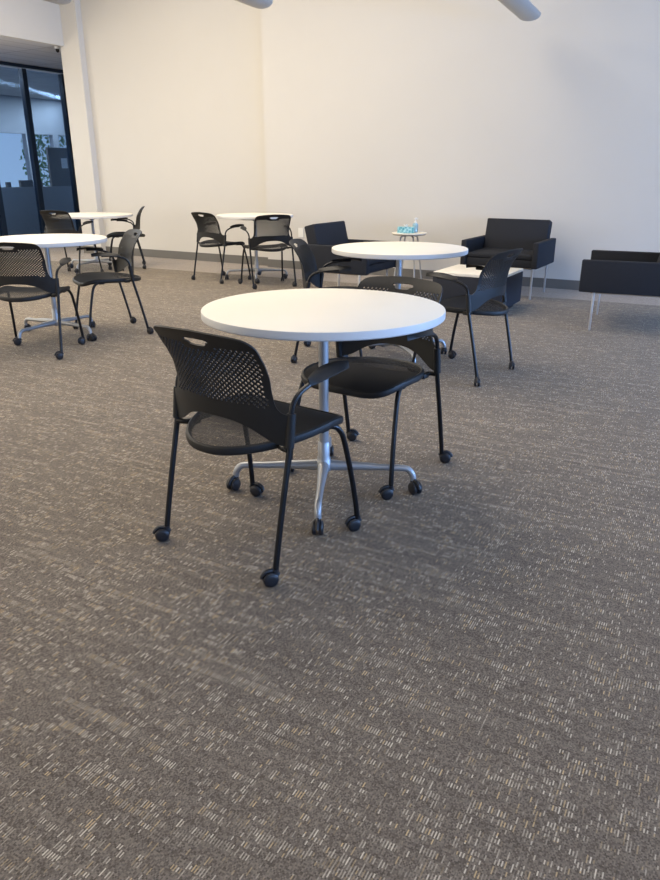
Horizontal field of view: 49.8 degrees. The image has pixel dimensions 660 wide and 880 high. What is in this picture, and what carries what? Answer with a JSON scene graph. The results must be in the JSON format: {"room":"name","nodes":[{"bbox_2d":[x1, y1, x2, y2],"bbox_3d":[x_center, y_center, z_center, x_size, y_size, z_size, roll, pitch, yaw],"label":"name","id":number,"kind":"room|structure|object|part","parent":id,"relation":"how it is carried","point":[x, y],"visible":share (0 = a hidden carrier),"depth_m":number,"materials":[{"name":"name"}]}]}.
{"room":"common room","nodes":[
{"label":"common room","id":0,"kind":"room"},
{"bbox_2d":[0,36,62,100],"bbox_3d":[-7.565,-5.679,9.932,12.800,0.100,21.000,11,23,28],"label":"ceiling","id":1,"kind":"structure","parent":0,"point":[13,50],"depth_m":12.80,"materials":[{"name":"paint"}]},
{"bbox_2d":[0,0,63,46],"bbox_3d":[-7.211,-4.505,5.132,0.120,1.315,12.857,11,23,28],"label":"wall","id":2,"kind":"structure","parent":0,"point":[39,21],"depth_m":10.04,"materials":[{"name":"paint"}]},
{"bbox_2d":[0,95,64,185],"bbox_3d":[-10.100,-4.821,11.911,6.860,3.100,21.150,11,23,28],"label":"wall","id":3,"kind":"structure","parent":0,"point":[47,114],"depth_m":18.23,"materials":[{"name":"paint"}]},
{"bbox_2d":[0,246,659,879],"bbox_3d":[-1.629,-0.404,4.577,21.334,0.001,22.146,0,21,0],"label":"floor","id":4,"kind":"structure","parent":0,"point":[462,682],"depth_m":2.11,"materials":[{"name":"beige carpet"}]},
{"bbox_2d":[0,242,85,359],"bbox_3d":[-2.145,-1.022,5.079,0.576,0.804,0.549,0,21,0],"label":"armchair","id":5,"kind":"object","parent":4,"relation":"on","point":[47,286],"visible":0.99,"depth_m":4.87,"materials":[{"name":"black plastic"}]},
{"bbox_3d":[-2.372,-0.891,5.202,0.057,0.412,0.398,-1,21,-3],"label":"leg","id":6,"kind":"part","parent":5,"relation":"part of","materials":[{"name":"metal"}]},
{"bbox_3d":[-2.145,-1.161,4.820,0.505,0.361,0.163,0,21,0],"label":"backrest","id":7,"kind":"part","parent":5,"relation":"part of","materials":[{"name":"black plastic"}]},
{"bbox_3d":[-2.145,-1.062,5.077,0.458,0.030,0.499,0,21,0],"label":"seat","id":8,"kind":"part","parent":5,"relation":"part of","materials":[{"name":"black"}]},
{"bbox_3d":[-1.886,-1.196,5.009,0.022,0.111,0.223,1,21,3],"label":"armrest","id":9,"kind":"part","parent":5,"relation":"part of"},
{"bbox_3d":[-1.894,-0.861,4.973,0.022,0.520,0.120,0,21,0],"label":"leg","id":10,"kind":"part","parent":5,"relation":"part of","materials":[{"name":"metal"}]},
{"bbox_3d":[-1.918,-0.891,5.202,0.057,0.412,0.398,1,21,3],"label":"leg","id":11,"kind":"part","parent":5,"relation":"part of","materials":[{"name":"metal"}]},
{"bbox_2d":[0,234,106,345],"bbox_3d":[-2.190,-1.194,5.598,0.914,0.760,0.914,11,23,26],"label":"round table","id":12,"kind":"object","parent":4,"relation":"on","point":[46,241],"visible":0.88,"depth_m":5.53,"materials":[{"name":"laminate"}]},
{"bbox_3d":[-2.280,-0.870,5.540,0.052,0.088,0.376,11,23,26],"label":"leg","id":13,"kind":"part","parent":12,"relation":"part of","materials":[{"name":"silver metal"}]},
{"bbox_3d":[-2.359,-0.961,5.782,0.376,0.088,0.052,11,23,26],"label":"leg","id":14,"kind":"part","parent":12,"relation":"part of","materials":[{"name":"silver metal"}]},
{"bbox_3d":[-2.190,-1.264,5.572,0.039,0.510,0.039,11,23,26],"label":"post","id":15,"kind":"part","parent":12,"relation":"part of","materials":[{"name":"silver metal"}]},
{"bbox_3d":[-2.021,-0.898,5.614,0.376,0.088,0.052,11,23,26],"label":"leg","id":16,"kind":"part","parent":12,"relation":"part of","materials":[{"name":"silver metal"}]},
{"bbox_3d":[-2.100,-0.989,5.856,0.052,0.088,0.376,11,23,26],"label":"leg","id":17,"kind":"part","parent":12,"relation":"part of","materials":[{"name":"silver metal"}]},
{"bbox_2d":[40,210,103,274],"bbox_3d":[-3.313,-2.513,9.038,0.582,0.804,0.551,6,22,16],"label":"armchair","id":18,"kind":"object","parent":4,"relation":"on","point":[50,228],"visible":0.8,"depth_m":8.80,"materials":[{"name":"black plastic"}]},
{"bbox_3d":[-3.373,-2.655,8.788,0.505,0.361,0.163,6,22,16],"label":"backrest","id":19,"kind":"part","parent":18,"relation":"part of","materials":[{"name":"black plastic"}]},
{"bbox_3d":[-3.122,-2.328,8.869,0.022,0.520,0.120,6,22,16],"label":"leg","id":20,"kind":"part","parent":18,"relation":"part of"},
{"bbox_3d":[-3.078,-2.356,9.095,0.057,0.412,0.398,7,22,19],"label":"leg","id":21,"kind":"part","parent":18,"relation":"part of","materials":[{"name":"metal"}]},
{"bbox_2d":[59,212,132,272],"bbox_3d":[-3.160,-2.653,9.537,1.060,0.715,1.060,7,22,19],"label":"round table","id":22,"kind":"object","parent":4,"relation":"on","point":[91,216],"visible":0.61,"depth_m":9.41,"materials":[{"name":"white laminate"}]},
{"bbox_3d":[-3.357,-2.434,9.696,0.414,0.088,0.052,7,22,19],"label":"leg","id":23,"kind":"part","parent":22,"relation":"part of","materials":[{"name":"silver metal"}]},
{"bbox_3d":[-3.232,-2.340,9.444,0.052,0.088,0.414,7,22,19],"label":"leg","id":24,"kind":"part","parent":22,"relation":"part of","materials":[{"name":"silver metal"}]},
{"bbox_3d":[-3.160,-2.723,9.511,0.039,0.465,0.039,7,22,19],"label":"post","id":25,"kind":"part","parent":22,"relation":"part of","materials":[{"name":"silver metal"}]},
{"bbox_3d":[-2.963,-2.384,9.561,0.414,0.088,0.052,7,22,19],"label":"leg","id":26,"kind":"part","parent":22,"relation":"part of","materials":[{"name":"silver metal"}]},
{"bbox_2d":[72,229,153,340],"bbox_3d":[-1.790,-1.281,5.767,0.567,0.804,0.588,-12,24,-28],"label":"armchair","id":27,"kind":"object","parent":4,"relation":"on","point":[128,241],"visible":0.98,"depth_m":5.78,"materials":[{"name":"black plastic"}]},
{"bbox_3d":[-1.959,-1.186,5.987,0.398,0.412,0.057,-10,23,-25],"label":"leg","id":28,"kind":"part","parent":27,"relation":"part of","materials":[{"name":"metal"}]},
{"bbox_3d":[-1.911,-1.539,5.922,0.223,0.111,0.022,-10,23,-25],"label":"armrest","id":29,"kind":"part","parent":27,"relation":"part of","materials":[{"name":"plastic"}]},
{"bbox_3d":[-1.796,-1.318,5.757,0.499,0.030,0.458,-12,24,-28],"label":"seat","id":30,"kind":"part","parent":27,"relation":"part of","materials":[{"name":"black"}]},
{"bbox_3d":[-1.729,-1.047,5.617,0.398,0.412,0.070,-12,24,-28],"label":"leg","id":31,"kind":"part","parent":27,"relation":"part of","materials":[{"name":"metal"}]},
{"bbox_3d":[-1.653,-1.381,5.503,0.223,0.111,0.022,-13,24,-31],"label":"armrest","id":32,"kind":"part","parent":27,"relation":"part of","materials":[{"name":"plastic"}]},
{"bbox_3d":[-1.777,-1.282,6.092,0.120,0.520,0.022,-12,23,-28],"label":"leg","id":33,"kind":"part","parent":27,"relation":"part of","materials":[{"name":"metal"}]},
{"bbox_3d":[-1.619,-1.526,5.788,0.163,0.361,0.505,-12,23,-28],"label":"backrest","id":34,"kind":"part","parent":27,"relation":"part of","materials":[{"name":"black plastic"}]},
{"bbox_3d":[-1.526,-1.129,5.686,0.120,0.520,0.022,-12,24,-28],"label":"leg","id":35,"kind":"part","parent":27,"relation":"part of","materials":[{"name":"metal"}]},
{"bbox_2d":[106,206,145,269],"bbox_3d":[-2.792,-2.778,9.743,0.591,0.804,0.612,-5,21,-13],"label":"armchair","id":36,"kind":"object","parent":4,"relation":"on","point":[113,235],"visible":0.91,"depth_m":9.59,"materials":[{"name":"black plastic"}]},
{"bbox_3d":[-2.793,-2.540,9.584,0.398,0.412,0.070,-5,21,-13],"label":"leg","id":37,"kind":"part","parent":36,"relation":"part of","materials":[{"name":"metal"}]},
{"bbox_3d":[-2.796,-2.815,9.734,0.499,0.030,0.458,-5,21,-13],"label":"seat","id":38,"kind":"part","parent":36,"relation":"part of","materials":[{"name":"black"}]},
{"bbox_3d":[-2.597,-3.005,9.716,0.163,0.361,0.505,-5,21,-13],"label":"backrest","id":39,"kind":"part","parent":36,"relation":"part of","materials":[{"name":"black plastic"}]},
{"bbox_3d":[-2.571,-2.602,9.598,0.120,0.520,0.022,-5,21,-13],"label":"leg","id":40,"kind":"part","parent":36,"relation":"part of","materials":[{"name":"metal"}]},
{"bbox_2d":[191,212,251,283],"bbox_3d":[-1.325,-2.346,8.596,0.598,0.804,0.609,17,27,38],"label":"armchair","id":41,"kind":"object","parent":4,"relation":"on","point":[218,240],"visible":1,"depth_m":8.38,"materials":[{"name":"black plastic"}]},
{"bbox_3d":[-1.632,-2.252,8.669,0.022,0.520,0.120,17,27,38],"label":"leg","id":42,"kind":"part","parent":41,"relation":"part of","materials":[{"name":"metal"}]},
{"bbox_3d":[-1.468,-2.497,8.370,0.505,0.361,0.163,17,27,38],"label":"backrest","id":43,"kind":"part","parent":41,"relation":"part of","materials":[{"name":"black plastic"}]},
{"bbox_3d":[-1.466,-2.257,8.831,0.057,0.412,0.398,16,26,36],"label":"leg","id":44,"kind":"part","parent":41,"relation":"part of","materials":[{"name":"metal"}]},
{"bbox_3d":[-1.333,-2.380,8.578,0.458,0.030,0.499,17,27,38],"label":"seat","id":45,"kind":"part","parent":41,"relation":"part of","materials":[{"name":"black"}]},
{"bbox_3d":[-1.255,-2.136,8.359,0.022,0.520,0.120,17,27,38],"label":"leg","id":46,"kind":"part","parent":41,"relation":"part of","materials":[{"name":"metal"}]},
{"bbox_3d":[-1.125,-2.151,8.550,0.057,0.412,0.398,19,28,41],"label":"leg","id":47,"kind":"part","parent":41,"relation":"part of","materials":[{"name":"metal"}]},
{"bbox_2d":[216,213,292,283],"bbox_3d":[-0.900,-2.343,8.649,0.914,0.760,0.914,-1,21,-4],"label":"round table","id":48,"kind":"object","parent":4,"relation":"on","point":[237,216],"visible":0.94,"depth_m":8.59,"materials":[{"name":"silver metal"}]},
{"bbox_3d":[-1.091,-2.073,8.736,0.376,0.088,0.052,-1,21,-4],"label":"leg","id":49,"kind":"part","parent":48,"relation":"part of","materials":[{"name":"silver metal"}]},
{"bbox_3d":[-0.900,-2.413,8.623,0.039,0.510,0.039,-1,21,-4],"label":"post","id":50,"kind":"part","parent":48,"relation":"part of","materials":[{"name":"silver metal"}]},
{"bbox_3d":[-0.709,-2.083,8.761,0.376,0.088,0.052,-1,21,-4],"label":"leg","id":51,"kind":"part","parent":48,"relation":"part of","materials":[{"name":"silver metal"}]},
{"bbox_2d":[152,325,361,586],"bbox_3d":[-0.257,-0.026,2.435,0.589,0.804,0.568,14,25,33],"label":"armchair","id":52,"kind":"object","parent":4,"relation":"on","point":[282,425],"visible":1,"depth_m":2.22,"materials":[{"name":"black plastic"}]},
{"bbox_3d":[-0.552,0.073,2.491,0.022,0.520,0.120,14,25,33],"label":"leg","id":53,"kind":"part","parent":52,"relation":"part of","materials":[{"name":"metal"}]},
{"bbox_3d":[-0.402,0.064,2.667,0.057,0.412,0.398,13,24,31],"label":"leg","id":54,"kind":"part","parent":52,"relation":"part of","materials":[{"name":"metal"}]},
{"bbox_3d":[-0.371,-0.177,2.207,0.505,0.361,0.163,14,25,33],"label":"backrest","id":55,"kind":"part","parent":52,"relation":"part of","materials":[{"name":"black plastic"}]},
{"bbox_3d":[-0.251,-0.064,2.427,0.458,0.030,0.499,14,25,33],"label":"seat","id":56,"kind":"part","parent":52,"relation":"part of","materials":[{"name":"black"}]},
{"bbox_3d":[-0.145,0.177,2.216,0.022,0.520,0.120,14,25,33],"label":"leg","id":57,"kind":"part","parent":52,"relation":"part of","materials":[{"name":"metal"}]},
{"bbox_3d":[-0.051,-0.146,2.220,0.022,0.111,0.223,16,26,36],"label":"armrest","id":58,"kind":"part","parent":52,"relation":"part of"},
{"bbox_3d":[-0.033,0.158,2.418,0.057,0.412,0.398,16,26,36],"label":"leg","id":59,"kind":"part","parent":52,"relation":"part of","materials":[{"name":"metal"}]},
{"bbox_2d":[237,214,296,288],"bbox_3d":[-0.713,-2.178,8.150,0.603,0.804,0.587,-8,22,-21],"label":"armchair","id":60,"kind":"object","parent":4,"relation":"on","point":[253,243],"visible":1,"depth_m":7.93,"materials":[{"name":"black plastic"}]},
{"bbox_3d":[-0.945,-2.010,8.176,0.057,0.412,0.398,-10,23,-24],"label":"leg","id":61,"kind":"part","parent":60,"relation":"part of","materials":[{"name":"metal"}]},
{"bbox_3d":[-0.879,-1.984,7.955,0.022,0.520,0.120,-8,22,-21],"label":"leg","id":62,"kind":"part","parent":60,"relation":"part of","materials":[{"name":"metal"}]},
{"bbox_3d":[-0.713,-2.214,8.138,0.458,0.030,0.499,-8,22,-21],"label":"seat","id":63,"kind":"part","parent":60,"relation":"part of","materials":[{"name":"black"}]},
{"bbox_3d":[-0.633,-2.319,7.896,0.505,0.361,0.163,-8,22,-21],"label":"backrest","id":64,"kind":"part","parent":60,"relation":"part of","materials":[{"name":"black plastic"}]},
{"bbox_3d":[-0.526,-2.072,8.341,0.057,0.412,0.398,-7,22,-19],"label":"leg","id":65,"kind":"part","parent":60,"relation":"part of","materials":[{"name":"metal"}]},
{"bbox_3d":[-0.417,-2.053,8.138,0.022,0.520,0.120,-8,22,-21],"label":"leg","id":66,"kind":"part","parent":60,"relation":"part of","materials":[{"name":"metal"}]},
{"bbox_2d":[201,288,445,534],"bbox_3d":[-0.025,-0.148,2.819,0.914,0.760,0.914,1,21,3],"label":"round table","id":67,"kind":"object","parent":4,"relation":"on","point":[322,315],"visible":0.98,"depth_m":2.61,"materials":[{"name":"white laminate"}]},
{"bbox_3d":[-0.216,0.114,2.928,0.376,0.088,0.052,1,21,3],"label":"leg","id":68,"kind":"part","parent":67,"relation":"part of","materials":[{"name":"silver metal"}]},
{"bbox_3d":[-0.035,0.184,2.740,0.052,0.088,0.376,1,21,3],"label":"leg","id":69,"kind":"part","parent":67,"relation":"part of","materials":[{"name":"silver metal"}]},
{"bbox_3d":[-0.025,-0.218,2.792,0.039,0.510,0.039,1,21,3],"label":"post","id":70,"kind":"part","parent":67,"relation":"part of","materials":[{"name":"silver metal"}]},
{"bbox_3d":[0.166,0.120,2.909,0.376,0.088,0.052,1,21,3],"label":"leg","id":71,"kind":"part","parent":67,"relation":"part of","materials":[{"name":"silver metal"}]},
{"bbox_2d":[289,239,375,362],"bbox_3d":[0.017,-0.987,4.986,0.579,0.801,0.590,3,21,9],"label":"armchair","id":72,"kind":"object","parent":4,"relation":"on","point":[310,273],"visible":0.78,"depth_m":5.02,"materials":[{"name":"black plastic"}]},
{"bbox_3d":[-0.192,-0.806,4.827,0.120,0.520,0.022,3,21,9],"label":"leg","id":73,"kind":"part","parent":72,"relation":"part of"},
{"bbox_3d":[-0.186,-1.209,4.947,0.163,0.361,0.505,3,21,9],"label":"backrest","id":74,"kind":"part","parent":72,"relation":"part of","materials":[{"name":"black plastic"}]},
{"bbox_3d":[-0.045,-1.076,4.691,0.223,0.111,0.022,5,21,12],"label":"armrest","id":75,"kind":"part","parent":72,"relation":"part of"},
{"bbox_3d":[0.043,-1.255,5.168,0.223,0.111,0.022,2,21,6],"label":"armrest","id":76,"kind":"part","parent":72,"relation":"part of","materials":[{"name":"plastic"}]},
{"bbox_3d":[0.016,-1.025,4.979,0.499,0.030,0.458,3,21,9],"label":"seat","id":77,"kind":"part","parent":72,"relation":"part of","materials":[{"name":"black"}]},
{"bbox_2d":[304,221,395,290],"bbox_3d":[0.217,-1.789,7.175,0.731,0.763,0.750,11,23,28],"label":"lounge chair","id":78,"kind":"object","parent":4,"relation":"on","point":[321,237],"visible":0.48,"depth_m":6.95,"materials":[{"name":"grey fabric"}]},
{"bbox_3d":[-0.008,-1.991,7.238,0.211,0.430,0.626,12,23,28],"label":"backrest","id":79,"kind":"part","parent":78,"relation":"part of","materials":[{"name":"grey fabric"}]},
{"bbox_3d":[0.092,-1.730,7.651,0.019,0.316,0.019,11,23,28],"label":"leg","id":80,"kind":"part","parent":78,"relation":"part of","materials":[{"name":"metal"}]},
{"bbox_3d":[0.053,-1.744,6.868,0.710,0.255,0.060,12,23,28],"label":"arm","id":81,"kind":"part","parent":78,"relation":"part of","materials":[{"name":"grey fabric"}]},
{"bbox_3d":[0.195,-1.728,7.212,0.610,0.016,0.600,12,23,28],"label":"frame rail","id":82,"kind":"part","parent":78,"relation":"part of","materials":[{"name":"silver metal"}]},
{"bbox_3d":[0.398,-1.955,7.427,0.710,0.255,0.060,12,23,28],"label":"arm","id":83,"kind":"part","parent":78,"relation":"part of","materials":[{"name":"grey fabric"}]},
{"bbox_2d":[369,259,389,264],"bbox_3d":[0.269,-1.820,7.131,0.560,0.055,0.624,12,23,28],"label":"seat cushion","id":84,"kind":"object","parent":78,"relation":"on","point":[371,261],"depth_m":6.95,"materials":[{"name":"black fabric"}]},
{"bbox_3d":[0.234,-1.768,7.173,0.640,0.075,0.628,12,23,28],"label":"seat","id":85,"kind":"part","parent":78,"relation":"part of","materials":[{"name":"grey fabric"}]},
{"bbox_2d":[291,276,452,499],"bbox_3d":[0.173,-0.261,3.057,0.596,0.804,0.603,14,25,32],"label":"armchair","id":86,"kind":"object","parent":4,"relation":"on","point":[365,377],"visible":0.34,"depth_m":3.03,"materials":[{"name":"black plastic"}]},
{"bbox_3d":[-0.044,-0.137,3.199,0.057,0.412,0.398,15,25,35],"label":"leg","id":87,"kind":"part","parent":86,"relation":"part of","materials":[{"name":"metal"}]},
{"bbox_3d":[0.064,-0.256,3.365,0.022,0.520,0.120,14,25,32],"label":"leg","id":88,"kind":"part","parent":86,"relation":"part of","materials":[{"name":"metal"}]},
{"bbox_3d":[0.175,-0.298,3.049,0.458,0.030,0.499,14,25,32],"label":"seat","id":89,"kind":"part","parent":86,"relation":"part of","materials":[{"name":"black"}]},
{"bbox_3d":[0.292,-0.529,3.142,0.505,0.361,0.163,14,25,32],"label":"backrest","id":90,"kind":"part","parent":86,"relation":"part of","materials":[{"name":"black plastic"}]},
{"bbox_3d":[0.329,-0.045,2.956,0.057,0.412,0.398,12,24,30],"label":"leg","id":91,"kind":"part","parent":86,"relation":"part of","materials":[{"name":"metal"}]},
{"bbox_3d":[0.396,-0.391,2.871,0.022,0.111,0.223,12,24,29],"label":"armrest","id":92,"kind":"part","parent":86,"relation":"part of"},
{"bbox_3d":[0.476,-0.155,3.097,0.022,0.520,0.120,14,25,32],"label":"leg","id":93,"kind":"part","parent":86,"relation":"part of","materials":[{"name":"metal"}]},
{"bbox_2d":[332,241,467,362],"bbox_3d":[0.468,-0.941,4.926,0.914,0.760,0.914,-5,21,-13],"label":"round table","id":94,"kind":"object","parent":4,"relation":"on","point":[398,251],"visible":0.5,"depth_m":4.67,"materials":[{"name":"laminate"}]},
{"bbox_3d":[0.283,-0.660,4.983,0.376,0.088,0.052,-5,21,-13],"label":"leg","id":95,"kind":"part","parent":94,"relation":"part of","materials":[{"name":"silver metal"}]},
{"bbox_3d":[0.468,-1.011,4.900,0.039,0.510,0.039,-5,21,-13],"label":"post","id":96,"kind":"part","parent":94,"relation":"part of","materials":[{"name":"silver metal"}]},
{"bbox_3d":[0.514,-0.611,4.853,0.052,0.088,0.376,-5,21,-13],"label":"leg","id":97,"kind":"part","parent":94,"relation":"part of","materials":[{"name":"silver metal"}]},
{"bbox_3d":[0.653,-0.693,5.069,0.376,0.088,0.052,-5,21,-13],"label":"leg","id":98,"kind":"part","parent":94,"relation":"part of","materials":[{"name":"silver metal"}]},
{"bbox_2d":[392,232,426,278],"bbox_3d":[0.925,-2.150,8.401,0.414,0.576,0.414,-7,22,-19],"label":"side table","id":99,"kind":"object","parent":4,"relation":"on","point":[416,234],"visible":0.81,"depth_m":8.28,"materials":[{"name":"white laminate"}]},
{"bbox_2d":[397,224,413,232],"bbox_3d":[0.880,-2.451,8.245,0.190,0.097,0.100,4,21,9],"label":"tissue box","id":100,"kind":"object","parent":99,"relation":"on","point":[405,229],"visible":1,"depth_m":8.21,"materials":[{"name":"blue cardboard"}]},
{"bbox_3d":[0.961,-2.103,8.312,0.017,0.552,0.173,-7,22,-19],"label":"leg","id":101,"kind":"part","parent":99,"relation":"part of","materials":[{"name":"metal"}]},
{"bbox_2d":[412,218,417,231],"bbox_3d":[1.002,-2.519,8.332,0.071,0.163,0.068,-8,22,-21],"label":"pump bottle","id":102,"kind":"object","parent":99,"relation":"on","point":[415,224],"visible":0.88,"depth_m":8.31,"materials":[{"name":"blue"}]},
{"bbox_3d":[1.025,-2.151,8.440,0.173,0.552,0.017,-7,22,-19],"label":"leg","id":103,"kind":"part","parent":99,"relation":"part of","materials":[{"name":"metal"}]},
{"bbox_2d":[412,248,522,385],"bbox_3d":[0.893,-0.829,4.567,0.576,0.804,0.593,15,25,35],"label":"armchair","id":104,"kind":"object","parent":4,"relation":"on","point":[499,265],"visible":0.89,"depth_m":4.35,"materials":[{"name":"black plastic"}]},
{"bbox_3d":[0.705,-0.625,4.495,0.398,0.412,0.057,14,25,32],"label":"leg","id":105,"kind":"part","parent":104,"relation":"part of","materials":[{"name":"metal"}]},
{"bbox_3d":[0.744,-0.931,4.306,0.223,0.111,0.022,14,25,32],"label":"armrest","id":106,"kind":"part","parent":104,"relation":"part of","materials":[{"name":"plastic"}]},
{"bbox_3d":[0.868,-0.619,4.331,0.120,0.520,0.022,15,25,35],"label":"leg","id":107,"kind":"part","parent":104,"relation":"part of","materials":[{"name":"metal"}]},
{"bbox_3d":[0.889,-0.867,4.559,0.499,0.030,0.458,15,25,35],"label":"seat","id":108,"kind":"part","parent":104,"relation":"part of","materials":[{"name":"black"}]},
{"bbox_3d":[0.983,-0.751,4.832,0.398,0.412,0.057,17,26,37],"label":"leg","id":109,"kind":"part","parent":104,"relation":"part of","materials":[{"name":"metal"}]},
{"bbox_3d":[1.051,-0.995,4.377,0.163,0.361,0.505,15,25,35],"label":"backrest","id":110,"kind":"part","parent":104,"relation":"part of","materials":[{"name":"black plastic"}]},
{"bbox_3d":[1.175,-0.759,4.703,0.120,0.520,0.022,15,25,35],"label":"leg","id":111,"kind":"part","parent":104,"relation":"part of","materials":[{"name":"metal"}]},
{"bbox_2d":[432,264,522,310],"bbox_3d":[1.425,-1.457,6.864,0.670,0.360,0.670,11,23,28],"label":"coffee table","id":112,"kind":"object","parent":4,"relation":"on","point":[469,277],"visible":0.41,"depth_m":6.66,"materials":[{"name":"white laminate"}]},
{"bbox_2d":[460,218,555,299],"bbox_3d":[1.904,-1.949,7.598,0.810,0.763,0.731,11,23,28],"label":"lounge chair","id":113,"kind":"object","parent":4,"relation":"on","point":[501,235],"visible":0.81,"depth_m":7.59,"materials":[{"name":"grey fabric"}]},
{"bbox_3d":[1.574,-2.073,7.742,0.060,0.255,0.710,12,23,28],"label":"arm","id":114,"kind":"part","parent":113,"relation":"part of","materials":[{"name":"grey fabric"}]},
{"bbox_3d":[1.894,-1.924,7.589,0.688,0.075,0.640,12,23,28],"label":"seat","id":115,"kind":"part","parent":113,"relation":"part of","materials":[{"name":"grey fabric"}]},
{"bbox_2d":[467,248,532,260],"bbox_3d":[1.874,-1.972,7.534,0.684,0.055,0.560,12,23,28],"label":"seat cushion","id":116,"kind":"object","parent":113,"relation":"on","point":[474,254],"depth_m":7.42,"materials":[{"name":"black fabric"}]},
{"bbox_3d":[2.034,-2.184,7.750,0.686,0.430,0.211,12,23,28],"label":"backrest","id":117,"kind":"part","parent":113,"relation":"part of","materials":[{"name":"grey fabric"}]},
{"bbox_3d":[2.069,-1.604,7.318,0.019,0.316,0.019,12,23,28],"label":"leg","id":118,"kind":"part","parent":113,"relation":"part of","materials":[{"name":"metal"}]},
{"bbox_3d":[2.224,-1.941,7.391,0.060,0.255,0.710,12,23,28],"label":"arm","id":119,"kind":"part","parent":113,"relation":"part of","materials":[{"name":"grey fabric"}]},
{"bbox_3d":[2.354,-1.778,7.780,0.019,0.316,0.019,11,23,28],"label":"leg","id":120,"kind":"part","parent":113,"relation":"part of","materials":[{"name":"metal"}]},
{"bbox_2d":[579,250,659,329],"bbox_3d":[2.544,-1.359,6.034,0.731,0.763,0.880,9,22,22],"label":"lounge chair","id":121,"kind":"object","parent":4,"relation":"on","point":[629,273],"visible":1,"depth_m":5.69,"materials":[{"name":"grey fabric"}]},
{"bbox_3d":[2.165,-1.067,5.891,0.019,0.316,0.019,9,22,22],"label":"leg","id":122,"kind":"part","parent":121,"relation":"part of","materials":[{"name":"metal"}]},
{"bbox_3d":[2.466,-1.305,6.524,0.019,0.316,0.019,9,22,22],"label":"leg","id":123,"kind":"part","parent":121,"relation":"part of","materials":[{"name":"metal"}]},
{"bbox_3d":[2.368,-1.291,5.664,0.710,0.255,0.060,9,22,22],"label":"arm","id":124,"kind":"part","parent":121,"relation":"part of","materials":[{"name":"grey fabric"}]},
{"bbox_3d":[2.567,-1.290,6.049,0.610,0.016,0.730,9,22,22],"label":"frame rail","id":125,"kind":"part","parent":121,"relation":"part of","materials":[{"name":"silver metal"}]},
{"bbox_3d":[2.702,-1.555,6.365,0.710,0.255,0.060,9,22,22],"label":"arm","id":126,"kind":"part","parent":121,"relation":"part of","materials":[{"name":"grey fabric"}]},
{"bbox_2d":[59,0,659,280],"bbox_3d":[2.530,-3.795,7.484,14.960,4.300,0.263,11,23,28],"label":"wall","id":127,"kind":"structure","parent":0,"point":[376,117],"depth_m":8.55,"materials":[{"name":"paint"}]},
{"bbox_2d":[298,228,303,236],"bbox_3d":[-0.388,-2.770,9.501,0.080,0.120,0.010,11,23,28],"label":"wall outlet","id":128,"kind":"object","parent":127,"relation":"attached to","point":[300,230],"visible":1,"depth_m":9.49,"materials":[{"name":"white plastic"}]},
{"bbox_2d":[83,246,579,289],"bbox_3d":[2.486,-1.811,8.151,14.960,0.115,0.115,11,23,28],"label":"baseboard","id":129,"kind":"structure","parent":127,"relation":"attached to","point":[537,282],"depth_m":9.90,"materials":[{"name":"rubber"}]},
{"bbox_3d":[-0.754,-3.907,1.536,19.654,0.100,18.922,0,21,0],"label":"ceiling","id":130,"kind":"structure","parent":0,"visible":0},
{"bbox_2d":[43,0,71,4],"bbox_3d":[-3.231,-3.966,4.232,0.225,1.688,4.200,10,23,24],"label":"pendant lamp","id":131,"kind":"object","parent":130,"relation":"hanging from","point":[60,2],"visible":1,"depth_m":6.17,"materials":[{"name":"metal"}]},
{"bbox_2d":[235,0,272,8],"bbox_3d":[-1.496,-4.026,4.391,0.225,1.688,4.200,10,23,24],"label":"pendant lamp","id":132,"kind":"object","parent":130,"relation":"hanging from","point":[260,4],"visible":1,"depth_m":6.26,"materials":[{"name":"metal"}]},
{"bbox_2d":[498,0,540,20],"bbox_3d":[1.059,-4.227,4.924,0.225,1.688,4.200,10,23,24],"label":"pendant lamp","id":133,"kind":"object","parent":130,"relation":"hanging from","point":[524,10],"visible":1,"depth_m":6.50,"materials":[{"name":"metal"}]},
{"label":"floor","id":134,"kind":"structure","parent":0,"visible":0},
{"bbox_2d":[1,186,76,235],"bbox_3d":[-6.994,-3.803,12.229,0.100,0.970,7.150,11,23,28],"label":"screen","id":135,"kind":"object","parent":134,"relation":"on","point":[20,205],"visible":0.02,"depth_m":13.92,"materials":[{"name":"glass"}]},
{"bbox_2d":[18,180,33,186],"bbox_3d":[-5.902,-4.979,13.808,0.060,0.120,0.280,11,23,28],"label":"box","id":136,"kind":"object","parent":135,"relation":"on","point":[22,183],"visible":1,"depth_m":13.78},
{"bbox_2d":[45,147,70,185],"bbox_3d":[-5.461,-5.138,14.741,0.055,1.700,0.730,11,23,28],"label":"board","id":137,"kind":"object","parent":134,"relation":"on","point":[58,176],"visible":0.29,"depth_m":14.42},
{"bbox_2d":[61,158,67,167],"bbox_3d":[-5.428,-5.655,14.539,0.006,0.190,0.150,11,23,28],"label":"paper notice","id":138,"kind":"object","parent":137,"relation":"attached to","point":[64,163],"visible":1,"depth_m":14.53,"materials":[{"name":"white paper"}]},
{"label":"outside","id":139,"kind":"structure","parent":0,"visible":0},
{"bbox_2d":[19,135,66,185],"bbox_3d":[-8.810,-9.193,24.068,3.034,3.929,3.047,0,21,0],"label":"tree","id":140,"kind":"object","parent":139,"point":[39,141],"visible":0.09,"depth_m":23.23,"materials":[{"name":"green plant"}]},
{"bbox_3d":[-7.909,-0.610,-0.977,21.017,4.300,12.204,0,21,0],"label":"wall","id":141,"kind":"structure","parent":0,"visible":0},
{"bbox_2d":[0,61,81,235],"bbox_3d":[-8.414,-3.322,8.073,0.100,3.000,15.700,11,23,28],"label":"window","id":142,"kind":"structure","parent":141,"relation":"in","point":[22,72],"depth_m":13.01,"materials":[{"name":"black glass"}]},
{"bbox_3d":[-8.411,-3.331,8.068,0.010,2.820,15.700,11,23,28],"label":"glass pane","id":143,"kind":"part","parent":142,"relation":"part of","materials":[{"name":"glass"}]}
]}

